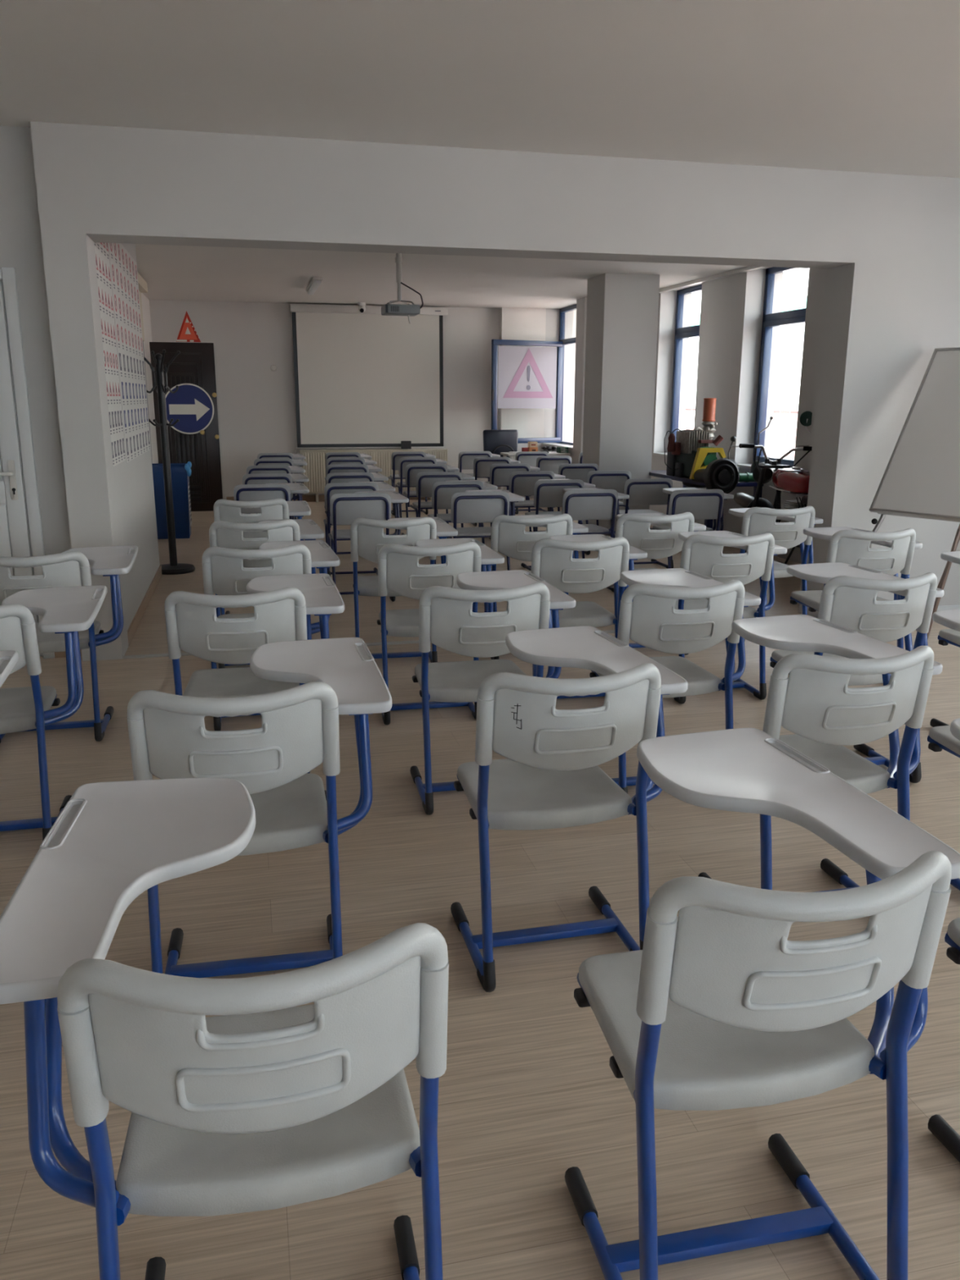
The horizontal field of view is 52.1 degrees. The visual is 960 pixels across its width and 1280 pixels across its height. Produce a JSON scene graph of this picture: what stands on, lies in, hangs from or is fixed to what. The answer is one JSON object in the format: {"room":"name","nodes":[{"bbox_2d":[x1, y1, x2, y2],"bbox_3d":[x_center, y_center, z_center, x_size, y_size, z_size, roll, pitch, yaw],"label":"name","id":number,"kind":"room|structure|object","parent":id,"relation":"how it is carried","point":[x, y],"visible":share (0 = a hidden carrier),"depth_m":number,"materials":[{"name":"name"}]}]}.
{"room":"classroom","nodes":[
{"label":"classroom","id":0,"kind":"room"},
{"bbox_2d":[0,125,71,555],"bbox_3d":[-3.330,-1.186,5.014,2.260,2.710,0.150,-3,14,-13],"label":"wall","id":1,"kind":"structure","parent":0,"point":[20,238],"depth_m":5.06,"materials":[{"name":"paint"}]},
{"bbox_2d":[0,266,54,658],"bbox_3d":[-2.799,-0.876,5.146,0.880,2.050,0.168,-3,14,-13],"label":"door","id":2,"kind":"structure","parent":1,"relation":"in","point":[20,522],"depth_m":5.18,"materials":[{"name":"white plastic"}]},
{"bbox_2d":[108,243,159,630],"bbox_3d":[-2.522,-1.512,6.530,0.380,2.620,2.440,-3,14,-13],"label":"wall","id":3,"kind":"structure","parent":0,"point":[133,479],"depth_m":6.61,"materials":[{"name":"paint"}]},
{"bbox_2d":[94,242,125,466],"bbox_3d":[-2.137,-1.693,5.665,0.003,1.330,0.675,-3,14,-13],"label":"poster","id":4,"kind":"object","parent":3,"relation":"attached to","point":[101,249],"visible":0.93,"depth_m":5.68,"materials":[{"name":"white paper"}]},
{"bbox_2d":[108,243,151,462],"bbox_3d":[-2.413,-1.987,6.809,0.003,1.390,1.700,-3,14,-13],"label":"poster","id":5,"kind":"object","parent":3,"relation":"attached to","point":[124,276],"visible":0.98,"depth_m":6.67,"materials":[{"name":"white paper"}]},
{"bbox_2d":[127,564,161,645],"bbox_3d":[-2.336,-0.288,6.885,0.012,0.075,2.449,-3,14,-13],"label":"baseboard","id":6,"kind":"structure","parent":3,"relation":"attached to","point":[139,615],"depth_m":6.60,"materials":[{"name":"beige tile"}]},
{"bbox_2d":[141,293,158,463],"bbox_3d":[-3.452,-2.175,9.200,0.180,2.620,8.220,-3,14,-13],"label":"wall","id":7,"kind":"structure","parent":0,"point":[145,301],"depth_m":12.12,"materials":[{"name":"paint"}]},
{"bbox_2d":[137,271,147,341],"bbox_3d":[-3.536,-3.412,10.073,0.170,0.600,1.150,-3,14,-13],"label":"door frame","id":8,"kind":"structure","parent":7,"relation":"attached to","point":[143,288],"depth_m":10.41,"materials":[{"name":"beige"}]},
{"bbox_2d":[149,342,224,511],"bbox_3d":[-3.600,-2.608,12.112,0.767,2.040,0.115,-3,14,-13],"label":"door leaf","id":9,"kind":"structure","parent":7,"relation":"in","point":[196,362],"depth_m":12.11,"materials":[{"name":"black wood"}]},
{"bbox_2d":[176,311,200,342],"bbox_3d":[-3.530,-3.785,11.846,0.290,0.360,0.026,-3,14,-13],"label":"warning triangle","id":10,"kind":"object","parent":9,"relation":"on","point":[193,336],"visible":1,"depth_m":11.85,"materials":[{"name":"red"}]},
{"bbox_2d":[165,383,213,434],"bbox_3d":[-3.572,-2.831,12.023,0.608,0.608,0.009,-3,14,-13],"label":"arrow sign","id":11,"kind":"object","parent":9,"relation":"attached to","point":[191,404],"visible":0.84,"depth_m":12.03,"materials":[{"name":"blue metal"}]},
{"bbox_2d":[149,299,576,499],"bbox_3d":[-1.287,-3.279,13.690,6.500,2.620,0.200,-3,14,-13],"label":"wall","id":12,"kind":"structure","parent":0,"point":[257,402],"depth_m":13.25,"materials":[{"name":"paint"}]},
{"bbox_2d":[226,493,428,502],"bbox_3d":[-1.291,-2.025,13.886,4.450,0.090,0.015,-3,14,-13],"label":"baseboard","id":13,"kind":"structure","parent":12,"relation":"attached to","point":[312,498],"depth_m":13.64,"materials":[{"name":"beige wood"}]},
{"bbox_2d":[289,303,448,448],"bbox_3d":[-1.478,-3.563,13.360,2.110,1.872,0.123,-3,14,-13],"label":"projection screen","id":14,"kind":"object","parent":12,"relation":"attached to","point":[368,379],"visible":1,"depth_m":13.35,"materials":[{"name":"white plastic"}]},
{"bbox_2d":[135,244,807,310],"bbox_3d":[-0.485,-3.745,9.609,6.900,0.250,8.460,-3,14,-13],"label":"ceiling","id":15,"kind":"structure","parent":0,"point":[170,272],"depth_m":10.09,"materials":[{"name":"paint"}]},
{"bbox_2d":[306,276,322,294],"bbox_3d":[-1.813,-3.862,10.720,0.100,0.064,1.200,-3,14,-13],"label":"ceiling light","id":16,"kind":"object","parent":15,"relation":"attached to","point":[315,282],"visible":1,"depth_m":10.47,"materials":[{"name":"white plastic"}]},
{"bbox_2d":[381,253,423,324],"bbox_3d":[-0.651,-2.999,8.347,0.360,0.591,0.289,-3,14,-13],"label":"projector","id":17,"kind":"object","parent":15,"relation":"hanging from","point":[388,309],"visible":0.93,"depth_m":8.28,"materials":[{"name":"grey"}]},
{"bbox_2d":[0,497,959,1279],"bbox_3d":[0.092,0.112,5.711,9.100,0.120,17.900,-3,14,-13],"label":"floor","id":18,"kind":"structure","parent":0,"point":[530,1093],"depth_m":2.37,"materials":[{"name":"brown wood"}]},
{"bbox_2d":[0,650,18,687],"bbox_3d":[-1.485,0.444,2.404,0.608,0.814,0.889,-3,14,-13],"label":"chair","id":19,"kind":"object","parent":18,"relation":"on","point":[8,659],"visible":1,"depth_m":2.69,"materials":[{"name":"grey plastic"}]},
{"bbox_2d":[0,585,106,841],"bbox_3d":[-1.599,0.205,3.365,0.608,0.814,0.889,-3,14,-13],"label":"chair","id":20,"kind":"object","parent":18,"relation":"on","point":[68,611],"visible":0.96,"depth_m":3.17,"materials":[{"name":"grey plastic"}]},
{"bbox_2d":[0,545,137,742],"bbox_3d":[-1.830,-0.044,4.369,0.608,0.814,0.889,-3,14,-13],"label":"chair","id":21,"kind":"object","parent":18,"relation":"on","point":[70,567],"visible":0.66,"depth_m":4.11,"materials":[{"name":"grey plastic"}]},
{"bbox_2d":[143,349,195,574],"bbox_3d":[-2.550,-1.435,7.982,0.339,1.773,0.339,-3,14,-13],"label":"coat stand","id":22,"kind":"object","parent":18,"relation":"on","point":[173,568],"visible":0.92,"depth_m":7.94,"materials":[{"name":"black metal"}]},
{"bbox_2d":[151,461,191,538],"bbox_3d":[-3.168,-1.450,10.095,0.451,0.783,0.403,-3,14,-13],"label":"recycling bin","id":23,"kind":"object","parent":18,"relation":"on","point":[180,473],"visible":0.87,"depth_m":9.97,"materials":[{"name":"blue plastic"}]},
{"bbox_2d":[0,777,448,1279],"bbox_3d":[-0.394,0.658,1.552,0.608,0.814,0.889,-3,14,-12],"label":"chair","id":24,"kind":"object","parent":18,"relation":"on","point":[268,1101],"visible":1,"depth_m":1.26,"materials":[{"name":"grey plastic"}]},
{"bbox_2d":[164,573,344,773],"bbox_3d":[-0.806,0.140,3.642,0.608,0.814,0.889,-3,14,-11],"label":"chair","id":25,"kind":"object","parent":18,"relation":"on","point":[281,604],"visible":0.77,"depth_m":3.23,"materials":[{"name":"grey plastic"}]},
{"bbox_2d":[127,637,391,977],"bbox_3d":[-0.543,0.404,2.575,0.608,0.814,0.889,-2,14,-11],"label":"chair","id":26,"kind":"object","parent":18,"relation":"on","point":[169,738],"visible":0.88,"depth_m":2.24,"materials":[{"name":"grey plastic"}]},
{"bbox_2d":[213,497,311,614],"bbox_3d":[-1.405,-0.559,6.455,0.608,0.814,0.889,-2,14,-10],"label":"chair","id":27,"kind":"object","parent":18,"relation":"on","point":[226,510],"visible":0.44,"depth_m":6.00,"materials":[{"name":"grey plastic"}]},
{"bbox_2d":[208,519,324,668],"bbox_3d":[-1.165,-0.303,5.427,0.608,0.814,0.889,-3,14,-13],"label":"chair","id":28,"kind":"object","parent":18,"relation":"on","point":[222,534],"visible":0.47,"depth_m":4.97,"materials":[{"name":"grey plastic"}]},
{"bbox_2d":[201,540,340,730],"bbox_3d":[-0.961,-0.092,4.576,0.608,0.814,0.889,-3,14,-13],"label":"chair","id":29,"kind":"object","parent":18,"relation":"on","point":[224,572],"visible":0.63,"depth_m":4.14,"materials":[{"name":"grey plastic"}]},
{"bbox_2d":[233,482,309,519],"bbox_3d":[-1.673,-0.901,7.928,0.582,0.767,0.888,-3,14,-12],"label":"chair","id":30,"kind":"object","parent":18,"relation":"on","point":[252,492],"visible":0.5,"depth_m":7.52,"materials":[{"name":"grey plastic"}]},
{"bbox_2d":[242,473,308,519],"bbox_3d":[-1.852,-1.155,8.953,0.582,0.767,0.888,-3,14,-12],"label":"chair","id":31,"kind":"object","parent":18,"relation":"on","point":[259,478],"visible":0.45,"depth_m":8.53,"materials":[{"name":"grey plastic"}]},
{"bbox_2d":[246,465,305,501],"bbox_3d":[-2.070,-1.411,9.982,0.582,0.767,0.888,-3,14,-13],"label":"chair","id":32,"kind":"object","parent":18,"relation":"on","point":[252,469],"visible":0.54,"depth_m":9.56,"materials":[{"name":"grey plastic"}]},
{"bbox_2d":[253,458,306,519],"bbox_3d":[-2.234,-1.673,11.039,0.582,0.767,0.888,-3,14,-12],"label":"chair","id":33,"kind":"object","parent":18,"relation":"on","point":[289,462],"visible":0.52,"depth_m":10.62,"materials":[{"name":"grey plastic"}]},
{"bbox_2d":[257,453,305,517],"bbox_3d":[-2.442,-1.934,12.090,0.582,0.767,0.888,-3,14,-13],"label":"chair","id":34,"kind":"object","parent":18,"relation":"on","point":[261,455],"visible":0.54,"depth_m":11.67,"materials":[{"name":"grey plastic"}]},
{"bbox_2d":[324,452,371,513],"bbox_3d":[-1.657,-1.975,12.267,0.582,0.767,0.888,-3,14,-12],"label":"chair","id":35,"kind":"object","parent":18,"relation":"on","point":[330,455],"visible":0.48,"depth_m":11.84,"materials":[{"name":"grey plastic"}]},
{"bbox_2d":[324,457,377,526],"bbox_3d":[-1.491,-1.725,11.259,0.582,0.767,0.888,-3,14,-13],"label":"chair","id":36,"kind":"object","parent":18,"relation":"on","point":[347,460],"visible":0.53,"depth_m":10.84,"materials":[{"name":"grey plastic"}]},
{"bbox_2d":[325,464,382,536],"bbox_3d":[-1.321,-1.455,10.170,0.582,0.767,0.888,-3,14,-12],"label":"chair","id":37,"kind":"object","parent":18,"relation":"on","point":[330,468],"visible":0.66,"depth_m":9.75,"materials":[{"name":"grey plastic"}]},
{"bbox_2d":[324,472,388,552],"bbox_3d":[-1.160,-1.192,9.112,0.582,0.767,0.888,-3,14,-13],"label":"chair","id":38,"kind":"object","parent":18,"relation":"on","point":[332,477],"visible":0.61,"depth_m":8.69,"materials":[{"name":"grey plastic"}]},
{"bbox_2d":[323,481,395,576],"bbox_3d":[-1.005,-0.939,8.089,0.582,0.767,0.888,-3,14,-12],"label":"chair","id":39,"kind":"object","parent":18,"relation":"on","point":[330,489],"visible":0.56,"depth_m":7.67,"materials":[{"name":"grey plastic"}]},
{"bbox_2d":[328,490,408,601],"bbox_3d":[-0.840,-0.735,7.270,0.582,0.767,0.888,-3,14,-12],"label":"chair","id":40,"kind":"object","parent":18,"relation":"on","point":[345,508],"visible":0.75,"depth_m":6.88,"materials":[{"name":"white plastic"}]},
{"bbox_2d":[294,448,447,502],"bbox_3d":[-1.500,-2.293,13.666,2.107,0.715,0.190,-3,14,-13],"label":"radiator","id":41,"kind":"object","parent":18,"relation":"on","point":[315,468],"visible":0.41,"depth_m":13.48,"materials":[{"name":"beige metal"}]},
{"bbox_2d":[299,448,447,464],"bbox_3d":[-1.462,-2.347,13.636,2.040,0.595,0.140,-3,14,-13],"label":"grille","id":42,"kind":"object","parent":41,"relation":"attached to","point":[382,456],"depth_m":13.53,"materials":[{"name":"beige metal"}]},
{"bbox_2d":[350,516,457,662],"bbox_3d":[-0.449,-0.333,5.556,0.608,0.814,0.889,-2,14,-10],"label":"chair","id":43,"kind":"object","parent":18,"relation":"on","point":[367,537],"visible":0.65,"depth_m":5.14,"materials":[{"name":"grey plastic"}]},
{"bbox_2d":[387,451,435,515],"bbox_3d":[-0.885,-2.016,12.444,0.582,0.767,0.888,-3,14,-13],"label":"chair","id":44,"kind":"object","parent":18,"relation":"on","point":[396,456],"visible":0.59,"depth_m":12.03,"materials":[{"name":"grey plastic"}]},
{"bbox_2d":[395,457,447,517],"bbox_3d":[-0.700,-1.747,11.359,0.582,0.767,0.888,-3,14,-12],"label":"chair","id":45,"kind":"object","parent":18,"relation":"on","point":[403,462],"visible":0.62,"depth_m":10.94,"materials":[{"name":"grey plastic"}]},
{"bbox_2d":[401,463,458,538],"bbox_3d":[-0.541,-1.479,10.278,0.582,0.767,0.888,-3,14,-12],"label":"chair","id":46,"kind":"object","parent":18,"relation":"on","point":[412,470],"visible":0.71,"depth_m":9.86,"materials":[{"name":"grey plastic"}]},
{"bbox_2d":[377,537,504,724],"bbox_3d":[-0.220,-0.114,4.673,0.608,0.814,0.889,-3,14,-11],"label":"chair","id":47,"kind":"object","parent":18,"relation":"on","point":[399,569],"visible":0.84,"depth_m":4.26,"materials":[{"name":"grey plastic"}]},
{"bbox_2d":[409,471,475,527],"bbox_3d":[-0.377,-1.216,9.221,0.582,0.767,0.888,-3,14,-14],"label":"chair","id":48,"kind":"object","parent":18,"relation":"on","point":[424,480],"visible":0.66,"depth_m":8.81,"materials":[{"name":"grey plastic"}]},
{"bbox_2d":[427,480,497,564],"bbox_3d":[-0.183,-0.980,8.267,0.582,0.767,0.888,-3,14,-13],"label":"chair","id":49,"kind":"object","parent":18,"relation":"on","point":[442,492],"visible":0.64,"depth_m":7.85,"materials":[{"name":"grey plastic"}]},
{"bbox_2d":[457,451,500,481],"bbox_3d":[-0.074,-2.052,12.600,0.582,0.767,0.888,-3,14,-14],"label":"chair","id":50,"kind":"object","parent":18,"relation":"on","point":[465,460],"visible":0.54,"depth_m":12.18,"materials":[{"name":"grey plastic"}]},
{"bbox_2d":[447,489,524,570],"bbox_3d":[0.000,-0.765,7.401,0.582,0.767,0.888,-3,14,-12],"label":"chair","id":51,"kind":"object","parent":18,"relation":"on","point":[470,506],"visible":0.72,"depth_m":7.01,"materials":[{"name":"grey plastic"}]},
{"bbox_2d":[409,569,575,814],"bbox_3d":[0.012,0.118,3.739,0.608,0.814,0.889,-3,14,-11],"label":"chair","id":52,"kind":"object","parent":18,"relation":"on","point":[447,620],"visible":0.8,"depth_m":3.35,"materials":[{"name":"grey plastic"}]},
{"bbox_2d":[471,457,519,526],"bbox_3d":[0.136,-1.761,11.429,0.582,0.767,0.888,-3,14,-12],"label":"chair","id":53,"kind":"object","parent":18,"relation":"on","point":[482,465],"visible":0.51,"depth_m":11.01,"materials":[{"name":"grey plastic"}]},
{"bbox_2d":[483,429,518,489],"bbox_3d":[0.247,-2.365,13.388,0.517,1.000,0.594,-3,14,-13],"label":"office chair","id":54,"kind":"object","parent":18,"relation":"on","point":[496,442],"visible":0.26,"depth_m":13.06,"materials":[{"name":"black plastic"}]},
{"bbox_2d":[487,463,540,539],"bbox_3d":[0.291,-1.501,10.380,0.582,0.767,0.888,-3,14,-14],"label":"chair","id":55,"kind":"object","parent":18,"relation":"on","point":[500,473],"visible":0.53,"depth_m":9.96,"materials":[{"name":"grey plastic"}]},
{"bbox_2d":[515,451,549,514],"bbox_3d":[0.613,-1.999,12.397,0.439,0.767,0.509,-3,14,-12],"label":"chair","id":56,"kind":"object","parent":18,"relation":"on","point":[530,458],"visible":0.25,"depth_m":12.17,"materials":[{"name":"grey plastic"}]},
{"bbox_2d":[509,471,565,515],"bbox_3d":[0.468,-1.246,9.352,0.582,0.767,0.888,-3,14,-13],"label":"chair","id":57,"kind":"object","parent":18,"relation":"on","point":[521,482],"visible":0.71,"depth_m":8.94,"materials":[{"name":"grey plastic"}]},
{"bbox_2d":[490,513,588,659],"bbox_3d":[0.274,-0.367,5.704,0.608,0.814,0.889,-3,14,-12],"label":"chair","id":58,"kind":"object","parent":18,"relation":"on","point":[508,537],"visible":0.57,"depth_m":5.25,"materials":[{"name":"grey plastic"}]},
{"bbox_2d":[536,455,573,521],"bbox_3d":[0.815,-1.780,11.516,0.439,0.767,0.509,-3,14,-14],"label":"chair","id":59,"kind":"object","parent":18,"relation":"on","point":[548,463],"visible":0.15,"depth_m":11.29,"materials":[{"name":"grey plastic"}]},
{"bbox_2d":[520,479,595,570],"bbox_3d":[0.639,-1.018,8.435,0.582,0.767,0.888,-3,14,-13],"label":"chair","id":60,"kind":"object","parent":18,"relation":"on","point":[547,492],"visible":0.62,"depth_m":8.02,"materials":[{"name":"grey plastic"}]},
{"bbox_2d":[450,626,688,992],"bbox_3d":[0.197,0.369,2.727,0.608,0.814,0.889,-3,14,-13],"label":"chair","id":61,"kind":"object","parent":18,"relation":"on","point":[551,776],"visible":0.98,"depth_m":2.43,"materials":[{"name":"grey plastic"}]},
{"bbox_2d":[557,463,599,525],"bbox_3d":[0.970,-1.455,10.205,0.439,0.767,0.509,-3,14,-12],"label":"chair","id":62,"kind":"object","parent":18,"relation":"on","point":[571,471],"visible":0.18,"depth_m":9.98,"materials":[{"name":"grey plastic"}]},
{"bbox_2d":[530,533,647,698],"bbox_3d":[0.458,-0.151,4.836,0.608,0.814,0.889,-2,14,-10],"label":"chair","id":63,"kind":"object","parent":18,"relation":"on","point":[555,564],"visible":0.8,"depth_m":4.42,"materials":[{"name":"grey plastic"}]},
{"bbox_2d":[561,487,629,591],"bbox_3d":[0.791,-0.807,7.583,0.582,0.767,0.888,-3,14,-14],"label":"chair","id":64,"kind":"object","parent":18,"relation":"on","point":[587,503],"visible":0.76,"depth_m":7.20,"materials":[{"name":"grey plastic"}]},
{"bbox_2d":[581,470,631,555],"bbox_3d":[1.157,-1.221,9.261,0.439,0.767,0.509,-3,14,-12],"label":"chair","id":65,"kind":"object","parent":18,"relation":"on","point":[615,480],"visible":0.3,"depth_m":9.04,"materials":[{"name":"grey plastic"}]},
{"bbox_2d":[615,478,673,568],"bbox_3d":[1.374,-1.008,8.403,0.439,0.767,0.509,-3,14,-12],"label":"chair","id":66,"kind":"object","parent":18,"relation":"on","point":[641,491],"visible":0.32,"depth_m":8.20,"materials":[{"name":"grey plastic"}]},
{"bbox_2d":[608,511,706,654],"bbox_3d":[0.954,-0.388,5.799,0.608,0.814,0.889,-3,14,-12],"label":"chair","id":67,"kind":"object","parent":18,"relation":"on","point":[634,527],"visible":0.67,"depth_m":5.35,"materials":[{"name":"grey plastic"}]},
{"bbox_2d":[589,568,760,793],"bbox_3d":[0.692,0.107,3.795,0.608,0.814,0.889,-3,14,-12],"label":"chair","id":68,"kind":"object","parent":18,"relation":"on","point":[651,620],"visible":0.77,"depth_m":3.38,"materials":[{"name":"grey plastic"}]},
{"bbox_2d":[649,487,733,568],"bbox_3d":[1.589,-0.814,7.624,0.582,0.767,0.888,-3,14,-12],"label":"chair","id":69,"kind":"object","parent":18,"relation":"on","point":[703,504],"visible":0.66,"depth_m":7.23,"materials":[{"name":"grey plastic"}]},
{"bbox_2d":[648,470,763,528],"bbox_3d":[2.183,-1.321,9.906,0.540,0.660,1.650,-3,14,-13],"label":"bench","id":70,"kind":"object","parent":18,"relation":"on","point":[687,482],"visible":0.3,"depth_m":9.50,"materials":[{"name":"grey wood"}]},
{"bbox_2d":[663,397,739,493],"bbox_3d":[2.103,-1.860,9.301,0.536,0.844,1.205,-3,14,-13],"label":"engine","id":71,"kind":"object","parent":70,"relation":"on","point":[691,457],"visible":0.99,"depth_m":9.39,"materials":[{"name":"green paint"}]},
{"bbox_2d":[738,460,759,482],"bbox_3d":[2.522,-1.567,9.131,0.307,0.198,0.172,-13,19,-42],"label":"shaft","id":72,"kind":"object","parent":70,"relation":"on","point":[747,477],"visible":0.46,"depth_m":9.08,"materials":[{"name":"green metal"}]},
{"bbox_2d":[673,530,786,703],"bbox_3d":[1.162,-0.186,4.986,0.608,0.814,0.889,-2,14,-10],"label":"chair","id":73,"kind":"object","parent":18,"relation":"on","point":[706,557],"visible":0.77,"depth_m":4.57,"materials":[{"name":"grey plastic"}]},
{"bbox_2d":[733,492,759,553],"bbox_3d":[2.510,-1.072,9.070,0.375,0.581,0.136,-3,14,-13],"label":"muffler","id":74,"kind":"object","parent":18,"relation":"on","point":[743,500],"visible":0.32,"depth_m":8.96,"materials":[{"name":"silver metal"}]},
{"bbox_2d":[564,728,959,1279],"bbox_3d":[0.438,0.607,1.771,0.608,0.814,0.889,-3,14,-12],"label":"chair","id":75,"kind":"object","parent":18,"relation":"on","point":[721,1011],"visible":1,"depth_m":1.50,"materials":[{"name":"grey plastic"}]},
{"bbox_2d":[730,411,812,564],"bbox_3d":[2.505,-1.210,8.101,0.810,1.314,1.619,1,14,3],"label":"motorcycle","id":76,"kind":"object","parent":18,"relation":"on","point":[793,480],"visible":0.47,"depth_m":8.34,"materials":[{"name":"red"}]},
{"bbox_2d":[800,411,812,426],"bbox_3d":[2.801,-1.896,8.408,0.127,0.127,0.032,0,14,1],"label":"mirror","id":77,"kind":"object","parent":76,"relation":"attached to","point":[806,417],"depth_m":8.39,"materials":[{"name":"green glass"}]},
{"bbox_2d":[728,506,822,640],"bbox_3d":[1.733,-0.466,6.125,0.608,0.814,0.889,-3,14,-12],"label":"chair","id":78,"kind":"object","parent":18,"relation":"on","point":[756,521],"visible":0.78,"depth_m":5.69,"materials":[{"name":"grey plastic"}]},
{"bbox_2d":[697,614,942,892],"bbox_3d":[0.933,0.328,2.904,0.608,0.814,0.889,-3,14,-13],"label":"chair","id":79,"kind":"object","parent":18,"relation":"on","point":[815,703],"visible":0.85,"depth_m":2.53,"materials":[{"name":"grey plastic"}]},
{"bbox_2d":[788,526,922,674],"bbox_3d":[1.899,-0.228,5.165,0.608,0.814,0.889,-3,14,-11],"label":"chair","id":80,"kind":"object","parent":18,"relation":"on","point":[849,545],"visible":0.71,"depth_m":4.73,"materials":[{"name":"grey plastic"}]},
{"bbox_2d":[769,562,944,782],"bbox_3d":[1.434,0.070,3.954,0.608,0.814,0.889,-3,14,-12],"label":"chair","id":81,"kind":"object","parent":18,"relation":"on","point":[853,605],"visible":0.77,"depth_m":3.53,"materials":[{"name":"grey plastic"}]},
{"bbox_2d":[869,346,959,639],"bbox_3d":[2.970,-0.879,5.905,1.018,1.716,0.800,-10,17,-35],"label":"easel","id":82,"kind":"object","parent":18,"relation":"on","point":[921,478],"visible":0.85,"depth_m":5.87,"materials":[{"name":"white plastic"}]},
{"bbox_2d":[874,508,959,522],"bbox_3d":[2.596,-0.712,5.660,0.051,0.035,0.680,-10,17,-35],"label":"tray","id":83,"kind":"object","parent":82,"relation":"on","point":[928,513],"depth_m":5.70,"materials":[{"name":"silver metal"}]},
{"bbox_2d":[927,608,959,890],"bbox_3d":[1.649,0.298,3.037,0.608,0.814,0.889,-3,14,-13],"label":"chair","id":84,"kind":"object","parent":18,"relation":"on","point":[940,738],"visible":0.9,"depth_m":3.01,"materials":[{"name":"grey plastic"}]},
{"bbox_2d":[928,718,959,1162],"bbox_3d":[1.170,0.575,1.911,0.608,0.814,0.889,-3,14,-13],"label":"chair","id":85,"kind":"object","parent":18,"relation":"on","point":[938,1126],"visible":1,"depth_m":1.90,"materials":[{"name":"grey plastic"}]},
{"bbox_2d":[929,551,959,727],"bbox_3d":[2.283,-0.019,4.328,0.608,0.814,0.889,-3,14,-13],"label":"chair","id":86,"kind":"object","parent":18,"relation":"on","point":[950,636],"visible":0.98,"depth_m":4.32,"materials":[{"name":"grey plastic"}]},
{"bbox_2d":[0,0,959,177],"bbox_3d":[1.065,-1.656,1.025,9.100,0.150,9.430,-3,14,-13],"label":"ceiling","id":87,"kind":"structure","parent":0,"point":[859,86],"depth_m":4.02,"materials":[{"name":"paint"}]},
{"bbox_2d":[30,121,959,661],"bbox_3d":[1.014,-1.404,5.958,6.640,2.710,0.300,-3,14,-13],"label":"wall","id":88,"kind":"structure","parent":0,"point":[888,245],"depth_m":5.41,"materials":[{"name":"paint"}]},
{"bbox_2d":[122,630,614,658],"bbox_3d":[0.121,-0.015,5.961,4.340,0.006,0.050,-3,14,-13],"label":"trim","id":89,"kind":"structure","parent":88,"relation":"attached to","point":[606,631],"depth_m":5.76,"materials":[{"name":"grey stone"}]},
{"bbox_2d":[497,306,546,498],"bbox_3d":[0.583,-3.341,13.966,0.630,2.620,0.200,-3,14,-13],"label":"wall","id":90,"kind":"structure","parent":0,"point":[515,323],"depth_m":13.69,"materials":[{"name":"paint"}]},
{"bbox_2d":[543,297,586,463],"bbox_3d":[1.255,-3.191,13.371,0.400,2.620,2.000,-3,14,-13],"label":"wall","id":91,"kind":"structure","parent":0,"point":[552,326],"depth_m":13.66,"materials":[{"name":"paint"}]},
{"bbox_2d":[556,304,576,445],"bbox_3d":[1.289,-3.558,13.272,0.070,1.860,1.330,-3,14,-13],"label":"window","id":92,"kind":"structure","parent":91,"relation":"in","point":[562,311],"depth_m":13.69,"materials":[{"name":"blue"}]},
{"bbox_2d":[491,339,563,443],"bbox_3d":[0.645,-3.403,13.488,1.115,1.370,0.078,-7,16,-27],"label":"window","id":93,"kind":"structure","parent":92,"relation":"attached to","point":[495,343],"depth_m":13.47,"materials":[{"name":"blue"}]},
{"bbox_2d":[497,345,556,408],"bbox_3d":[0.653,-3.594,13.450,0.924,0.820,0.008,-7,16,-27],"label":"sheet","id":94,"kind":"object","parent":93,"relation":"attached to","point":[527,375],"visible":1,"depth_m":13.44,"materials":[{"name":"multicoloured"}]},
{"bbox_2d":[582,273,659,535],"bbox_3d":[1.462,-2.450,10.378,0.580,2.620,0.540,-3,14,-13],"label":"wall column","id":95,"kind":"structure","parent":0,"point":[622,311],"depth_m":10.08,"materials":[{"name":"paint"}]},
{"bbox_2d":[649,268,826,563],"bbox_3d":[2.735,-2.256,9.611,0.380,2.620,6.220,-3,14,-13],"label":"wall","id":96,"kind":"structure","parent":0,"point":[731,307],"depth_m":9.73,"materials":[{"name":"paint"}]},
{"bbox_2d":[670,284,702,442],"bbox_3d":[2.407,-2.996,11.015,0.090,1.860,1.070,-3,14,-13],"label":"window","id":97,"kind":"structure","parent":96,"relation":"in","point":[692,331],"depth_m":11.35,"materials":[{"name":"blue"}]},
{"bbox_2d":[658,266,764,293],"bbox_3d":[2.525,-3.498,9.252,0.060,0.034,6.220,-3,14,-13],"label":"trim","id":98,"kind":"structure","parent":96,"relation":"attached to","point":[747,268],"depth_m":9.94,"materials":[{"name":"white paint"}]},
{"bbox_2d":[752,266,805,468],"bbox_3d":[2.875,-2.513,9.073,0.090,1.860,1.100,-3,14,-13],"label":"window","id":99,"kind":"structure","parent":96,"relation":"in","point":[770,320],"depth_m":9.43,"materials":[{"name":"blue"}]},
{"bbox_2d":[684,268,808,459],"bbox_3d":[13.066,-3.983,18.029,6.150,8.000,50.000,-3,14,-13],"label":"window panes","id":100,"kind":"structure","parent":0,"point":[795,284],"depth_m":25.87,"materials":[{"name":"white"}]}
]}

